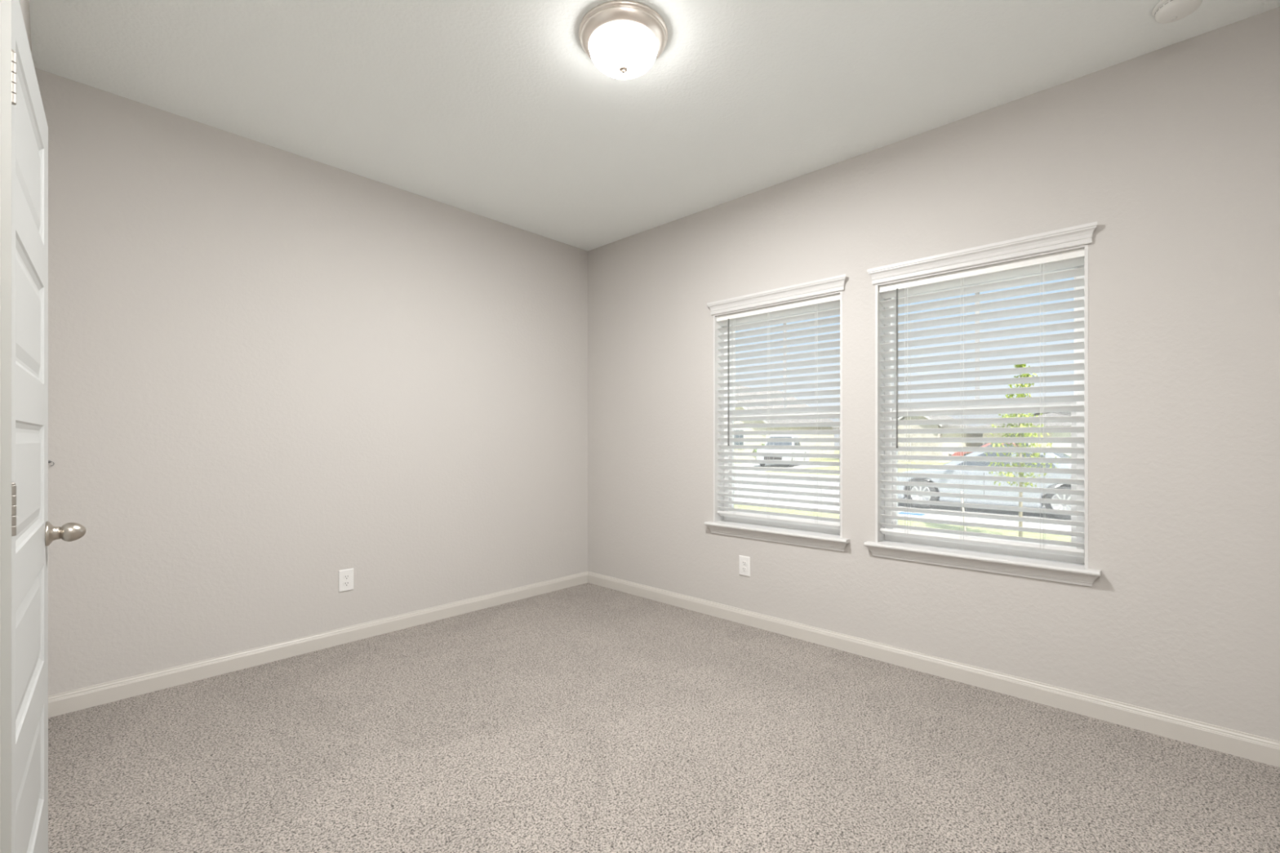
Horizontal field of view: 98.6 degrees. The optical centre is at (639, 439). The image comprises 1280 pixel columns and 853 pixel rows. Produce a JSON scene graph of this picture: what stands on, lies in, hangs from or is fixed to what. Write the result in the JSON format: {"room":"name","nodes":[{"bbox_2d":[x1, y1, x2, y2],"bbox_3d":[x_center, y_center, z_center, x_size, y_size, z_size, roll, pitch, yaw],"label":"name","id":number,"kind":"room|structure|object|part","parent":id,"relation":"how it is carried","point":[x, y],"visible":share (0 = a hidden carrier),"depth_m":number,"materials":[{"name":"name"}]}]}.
{"room":"empty bedroom","nodes":[
{"label":"empty bedroom","id":0,"kind":"room"},
{"bbox_2d":[20,0,31,54],"bbox_3d":[-2.180,-0.169,1.080,2.218,2.793,1.290,0,0,43],"label":"wall","id":1,"kind":"structure","parent":0,"point":[24,4],"depth_m":1.84,"materials":[{"name":"grey paint"}]},
{"bbox_2d":[0,0,20,852],"bbox_3d":[-1.376,0.127,1.218,0.896,2.103,0.012,0,0,43],"label":"door frame","id":2,"kind":"structure","parent":1,"relation":"attached to","point":[5,5],"depth_m":0.91,"materials":[{"name":"white paint"}]},
{"bbox_2d":[11,0,86,852],"bbox_3d":[-1.343,0.156,1.244,0.111,2.024,0.771,0,0,-43],"label":"door","id":3,"kind":"structure","parent":1,"relation":"in","point":[32,532],"depth_m":1.21,"materials":[{"name":"white paint"}]},
{"bbox_3d":[-1.543,0.250,1.499,0.051,0.052,0.052,0,0,-43],"label":"knob","id":4,"kind":"part","parent":3,"relation":"part of","materials":[{"name":"silver metal"}]},
{"bbox_2d":[34,67,587,695],"bbox_3d":[-2.009,-0.194,2.970,0.120,2.943,4.480,0,0,43],"label":"wall","id":5,"kind":"structure","parent":0,"point":[273,372],"depth_m":2.93,"materials":[{"name":"grey paint"}]},
{"bbox_2d":[48,571,587,718],"bbox_3d":[-1.487,1.133,3.429,0.014,0.090,3.084,0,0,43],"label":"baseboard","id":6,"kind":"structure","parent":5,"relation":"attached to","point":[60,704],"depth_m":2.94,"materials":[{"name":"white paint"}]},
{"bbox_2d":[338,568,353,592],"bbox_3d":[-1.706,0.815,3.199,0.009,0.125,0.080,0,0,43],"label":"wall outlet","id":7,"kind":"object","parent":5,"relation":"attached to","point":[345,576],"visible":1,"depth_m":3.20,"materials":[{"name":"white plastic"}]},
{"bbox_2d":[343,581,349,586],"bbox_3d":[-1.704,0.835,3.197,0.003,0.027,0.033,0,0,43],"label":"receptacle","id":8,"kind":"object","parent":7,"relation":"attached to","point":[345,583],"depth_m":3.20,"materials":[{"name":"white plastic"}]},
{"bbox_2d":[343,574,349,579],"bbox_3d":[-1.704,0.795,3.197,0.003,0.027,0.033,0,0,43],"label":"receptacle","id":9,"kind":"object","parent":7,"relation":"attached to","point":[345,576],"depth_m":3.20,"materials":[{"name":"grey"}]},
{"bbox_2d":[28,0,1279,250],"bbox_3d":[-0.513,-1.640,1.600,4.038,0.150,4.530,0,0,43],"label":"ceiling","id":10,"kind":"structure","parent":0,"point":[498,110],"depth_m":2.40,"materials":[{"name":"white paint"}]},
{"bbox_2d":[578,0,667,79],"bbox_3d":[-0.064,-1.491,2.126,0.343,0.148,0.343,0,0,43],"label":"ceiling light","id":11,"kind":"object","parent":10,"relation":"attached to","point":[623,38],"visible":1,"depth_m":2.04,"materials":[{"name":"white glass"}]},
{"bbox_3d":[-0.064,-1.477,2.126,0.260,0.084,0.260,0,0,43],"label":"lamp shade","id":12,"kind":"part","parent":11,"relation":"part of","materials":[{"name":"white glass"}]},
{"bbox_2d":[1152,0,1203,23],"bbox_3d":[1.919,-1.542,1.963,0.136,0.047,0.136,0,0,43],"label":"smoke detector","id":13,"kind":"object","parent":10,"relation":"attached to","point":[1164,11],"visible":1,"depth_m":1.96,"materials":[{"name":"white plastic"}]},
{"bbox_2d":[48,582,1279,852],"bbox_3d":[-0.523,1.238,1.589,4.038,0.120,4.500,0,0,43],"label":"floor","id":14,"kind":"structure","parent":0,"point":[587,717],"depth_m":2.01,"materials":[{"name":"carpet"}]},
{"bbox_2d":[587,6,1279,741],"bbox_3d":[1.025,0.032,3.311,4.138,3.493,0.170,0,0,43],"label":"wall","id":15,"kind":"structure","parent":0,"point":[1173,151],"depth_m":2.38,"materials":[{"name":"grey paint"}]},
{"bbox_2d":[738,555,750,577],"bbox_3d":[0.668,0.807,3.523,0.080,0.125,0.009,0,0,43],"label":"wall outlet","id":16,"kind":"object","parent":15,"relation":"attached to","point":[744,562],"visible":1,"depth_m":3.52,"materials":[{"name":"white plastic"}]},
{"bbox_2d":[703,274,849,551],"bbox_3d":[0.858,-0.146,3.438,0.965,1.543,0.226,0,0,43],"label":"window","id":17,"kind":"structure","parent":15,"relation":"in","point":[831,539],"depth_m":3.47,"materials":[{"name":"white paint"}]},
{"bbox_3d":[0.804,-0.878,3.381,0.945,0.080,0.030,0,0,43],"label":"header moulding","id":18,"kind":"part","parent":17,"relation":"part of","materials":[{"name":"white paint"}]},
{"bbox_3d":[0.842,0.561,3.421,0.965,0.020,0.180,0,0,43],"label":"sill","id":19,"kind":"part","parent":17,"relation":"part of","materials":[{"name":"white paint"}]},
{"bbox_2d":[716,293,839,528],"bbox_3d":[0.839,-0.158,3.419,0.855,1.342,0.066,0,0,43],"label":"window blind","id":20,"kind":"object","parent":17,"relation":"attached to","point":[833,300],"visible":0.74,"depth_m":3.40,"materials":[{"name":"white plastic"}]},
{"bbox_3d":[0.633,-0.150,3.622,0.013,1.288,0.051,0,0,43],"label":"ladder cord","id":21,"kind":"part","parent":20,"relation":"part of","materials":[{"name":"white fabric"}]},
{"bbox_3d":[0.818,-0.150,3.449,0.013,1.288,0.051,0,0,43],"label":"ladder cord","id":22,"kind":"part","parent":20,"relation":"part of","materials":[{"name":"white fabric"}]},
{"bbox_3d":[0.844,0.494,3.424,0.849,0.038,0.050,0,0,43],"label":"rail","id":23,"kind":"part","parent":20,"relation":"part of","materials":[{"name":"white plastic"}]},
{"bbox_3d":[0.910,-0.140,3.494,0.857,1.381,0.070,0,0,43],"label":"frame","id":24,"kind":"part","parent":17,"relation":"part of","materials":[{"name":"white plastic"}]},
{"bbox_3d":[0.904,0.162,3.488,0.784,0.708,0.027,0,0,43],"label":"sash","id":25,"kind":"part","parent":17,"relation":"part of","materials":[{"name":"white plastic"}]},
{"bbox_3d":[0.923,-0.476,3.508,0.784,0.636,0.022,0,0,43],"label":"sash","id":26,"kind":"part","parent":17,"relation":"part of","materials":[{"name":"white plastic"}]},
{"bbox_2d":[587,571,1279,768],"bbox_3d":[0.980,1.133,3.226,3.888,0.090,0.014,0,0,43],"label":"baseboard","id":27,"kind":"structure","parent":15,"relation":"attached to","point":[1235,743],"depth_m":2.57,"materials":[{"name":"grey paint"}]},
{"bbox_2d":[863,221,1101,586],"bbox_3d":[1.636,-0.146,2.707,0.975,1.543,0.226,0,0,43],"label":"window","id":28,"kind":"structure","parent":15,"relation":"in","point":[1068,569],"depth_m":2.64,"materials":[{"name":"white paint"}]},
{"bbox_2d":[879,248,1084,556],"bbox_3d":[1.617,-0.158,2.688,0.865,1.342,0.066,0,0,43],"label":"window blind","id":29,"kind":"object","parent":28,"relation":"attached to","point":[1073,258],"visible":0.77,"depth_m":2.64,"materials":[{"name":"white plastic"}]},
{"bbox_3d":[1.408,-0.150,2.895,0.013,1.288,0.051,0,0,43],"label":"ladder cord","id":30,"kind":"part","parent":29,"relation":"part of","materials":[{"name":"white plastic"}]},
{"bbox_3d":[1.596,-0.150,2.718,0.013,1.288,0.051,0,0,43],"label":"ladder cord","id":31,"kind":"part","parent":29,"relation":"part of","materials":[{"name":"white fabric"}]},
{"bbox_3d":[1.622,0.494,2.693,0.859,0.038,0.050,0,0,43],"label":"rail","id":32,"kind":"part","parent":29,"relation":"part of","materials":[{"name":"white plastic"}]},
{"bbox_3d":[1.828,-0.150,2.500,0.013,1.288,0.051,0,0,43],"label":"ladder cord","id":33,"kind":"part","parent":29,"relation":"part of","materials":[{"name":"white fabric"}]},
{"bbox_3d":[1.582,-0.878,2.650,0.955,0.080,0.030,0,0,43],"label":"header moulding","id":34,"kind":"part","parent":28,"relation":"part of","materials":[{"name":"white paint"}]},
{"bbox_3d":[1.620,0.561,2.690,0.975,0.020,0.180,0,0,43],"label":"sill","id":35,"kind":"part","parent":28,"relation":"part of","materials":[{"name":"white paint"}]},
{"bbox_3d":[1.688,-0.140,2.763,0.867,1.381,0.070,0,0,43],"label":"frame","id":36,"kind":"part","parent":28,"relation":"part of","materials":[{"name":"white plastic"}]},
{"bbox_3d":[1.683,0.162,2.757,0.794,0.708,0.027,0,0,43],"label":"sash","id":37,"kind":"part","parent":28,"relation":"part of","materials":[{"name":"white plastic"}]},
{"bbox_3d":[1.701,-0.476,2.777,0.794,0.636,0.022,0,0,43],"label":"sash","id":38,"kind":"part","parent":28,"relation":"part of","materials":[{"name":"white plastic"}]},
{"label":"outside","id":39,"kind":"structure","parent":0,"visible":0},
{"bbox_2d":[733,462,1062,485],"bbox_3d":[13.782,1.763,28.555,21.000,0.430,13.500,0,0,43],"label":"driveway","id":40,"kind":"structure","parent":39,"point":[745,464],"depth_m":32.09,"materials":[{"name":"concrete"}]},
{"bbox_2d":[756,435,808,466],"bbox_3d":[8.770,0.628,33.477,2.280,1.840,5.284,0,0,28],"label":"pickup truck","id":41,"kind":"object","parent":40,"relation":"on","point":[797,459],"visible":0.47,"depth_m":32.05,"materials":[{"name":"white metal"}]},
{"bbox_2d":[764,456,782,460],"bbox_3d":[7.526,1.038,31.180,1.045,0.180,0.060,0,0,28],"label":"grille","id":42,"kind":"object","parent":41,"relation":"attached to","point":[765,457],"depth_m":31.12,"materials":[{"name":"grey metal"}]},
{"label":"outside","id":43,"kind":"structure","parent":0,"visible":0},
{"bbox_2d":[733,450,948,475],"bbox_3d":[27.281,1.828,72.876,220.000,0.500,96.400,0,0,43],"label":"lawn","id":44,"kind":"structure","parent":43,"point":[826,460],"depth_m":31.74,"materials":[{"name":"green plant"}]},
{"bbox_2d":[751,442,765,459],"bbox_3d":[8.471,0.837,38.009,1.765,1.764,1.450,0,0,43],"label":"shrub","id":45,"kind":"object","parent":44,"relation":"on","point":[754,450],"visible":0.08,"depth_m":38.11,"materials":[{"name":"green plant"}]},
{"bbox_2d":[733,386,839,459],"bbox_3d":[9.886,-1.422,49.677,11.300,6.680,12.940,0,0,43],"label":"house","id":46,"kind":"structure","parent":44,"relation":"on","point":[812,451],"depth_m":45.74,"materials":[{"name":"beige paint"}]},
{"bbox_3d":[7.667,-0.082,43.516,1.200,1.400,0.060,0,0,43],"label":"pane","id":47,"kind":"part","parent":46,"relation":"part of","materials":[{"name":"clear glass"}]},
{"bbox_2d":[832,415,982,462],"bbox_3d":[22.193,-0.162,44.669,8.100,4.160,13.390,0,0,43],"label":"house","id":48,"kind":"structure","parent":44,"relation":"on","point":[931,417],"depth_m":38.75,"materials":[{"name":"beige paint"}]},
{"bbox_2d":[948,442,1018,456],"bbox_3d":[22.195,0.818,34.721,4.684,1.460,2.180,0,0,23],"label":"car","id":49,"kind":"object","parent":44,"relation":"on","point":[985,444],"visible":0.12,"depth_m":34.48,"materials":[{"name":"red metal"}]},
{"bbox_2d":[974,412,1071,457],"bbox_3d":[31.980,-0.182,42.674,8.300,4.200,10.900,0,0,43],"label":"house","id":50,"kind":"structure","parent":44,"relation":"on","point":[1051,414],"depth_m":39.23,"materials":[{"name":"beige paint"}]},
{"bbox_3d":[27.516,0.118,39.966,1.100,1.200,0.060,0,0,43],"label":"pane","id":51,"kind":"part","parent":50,"relation":"part of","materials":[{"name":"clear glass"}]},
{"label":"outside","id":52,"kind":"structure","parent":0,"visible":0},
{"bbox_2d":[733,504,1071,542],"bbox_3d":[-0.313,1.818,10.623,75.000,0.520,8.640,0,0,43],"label":"lawn","id":53,"kind":"structure","parent":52,"point":[971,529],"depth_m":9.87,"materials":[{"name":"green plant"}]},
{"bbox_2d":[960,491,965,531],"bbox_3d":[5.031,1.208,8.547,0.032,0.807,0.215,0,0,8],"label":"stake","id":54,"kind":"object","parent":53,"relation":"on","point":[962,499],"visible":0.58,"depth_m":8.57,"materials":[{"name":"beige wood"}]},
{"bbox_2d":[985,364,1057,537],"bbox_3d":[5.772,0.217,8.337,0.982,2.882,0.770,0,0,43],"label":"young tree","id":55,"kind":"object","parent":53,"relation":"on","point":[1020,395],"visible":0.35,"depth_m":8.29,"materials":[{"name":"green plant"}]},
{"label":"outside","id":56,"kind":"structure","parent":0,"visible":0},
{"bbox_2d":[733,471,1060,488],"bbox_3d":[4.844,1.823,27.071,90.000,0.510,1.100,0,0,43],"label":"sidewalk","id":57,"kind":"structure","parent":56,"point":[735,472],"depth_m":24.86,"materials":[{"name":"concrete"}]},
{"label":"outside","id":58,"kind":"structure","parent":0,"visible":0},
{"bbox_2d":[733,476,1071,520],"bbox_3d":[1.216,1.848,23.207,90.000,0.460,9.500,0,0,43],"label":"street","id":59,"kind":"structure","parent":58,"point":[1015,513],"depth_m":15.92,"materials":[{"name":"grey asphalt"}]},
{"bbox_2d":[897,446,1071,519],"bbox_3d":[8.226,0.888,12.715,4.684,1.460,2.180,0,0,43],"label":"car","id":60,"kind":"object","parent":59,"relation":"on","point":[1058,496],"visible":0.39,"depth_m":12.15,"materials":[{"name":"silver metal"}]},
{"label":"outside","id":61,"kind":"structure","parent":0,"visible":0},
{"bbox_2d":[733,497,1071,531],"bbox_3d":[-2.429,1.823,19.326,90.000,0.510,1.150,0,0,43],"label":"strip","id":62,"kind":"object","parent":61,"point":[985,521],"depth_m":11.07,"materials":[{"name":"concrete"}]},
{"bbox_2d":[897,511,924,515],"bbox_3d":[5.759,1.567,11.684,0.500,0.002,0.320,0,0,43],"label":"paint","id":63,"kind":"object","parent":62,"relation":"on","point":[900,513],"visible":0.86,"depth_m":11.67,"materials":[{"name":"blue"}]}
]}

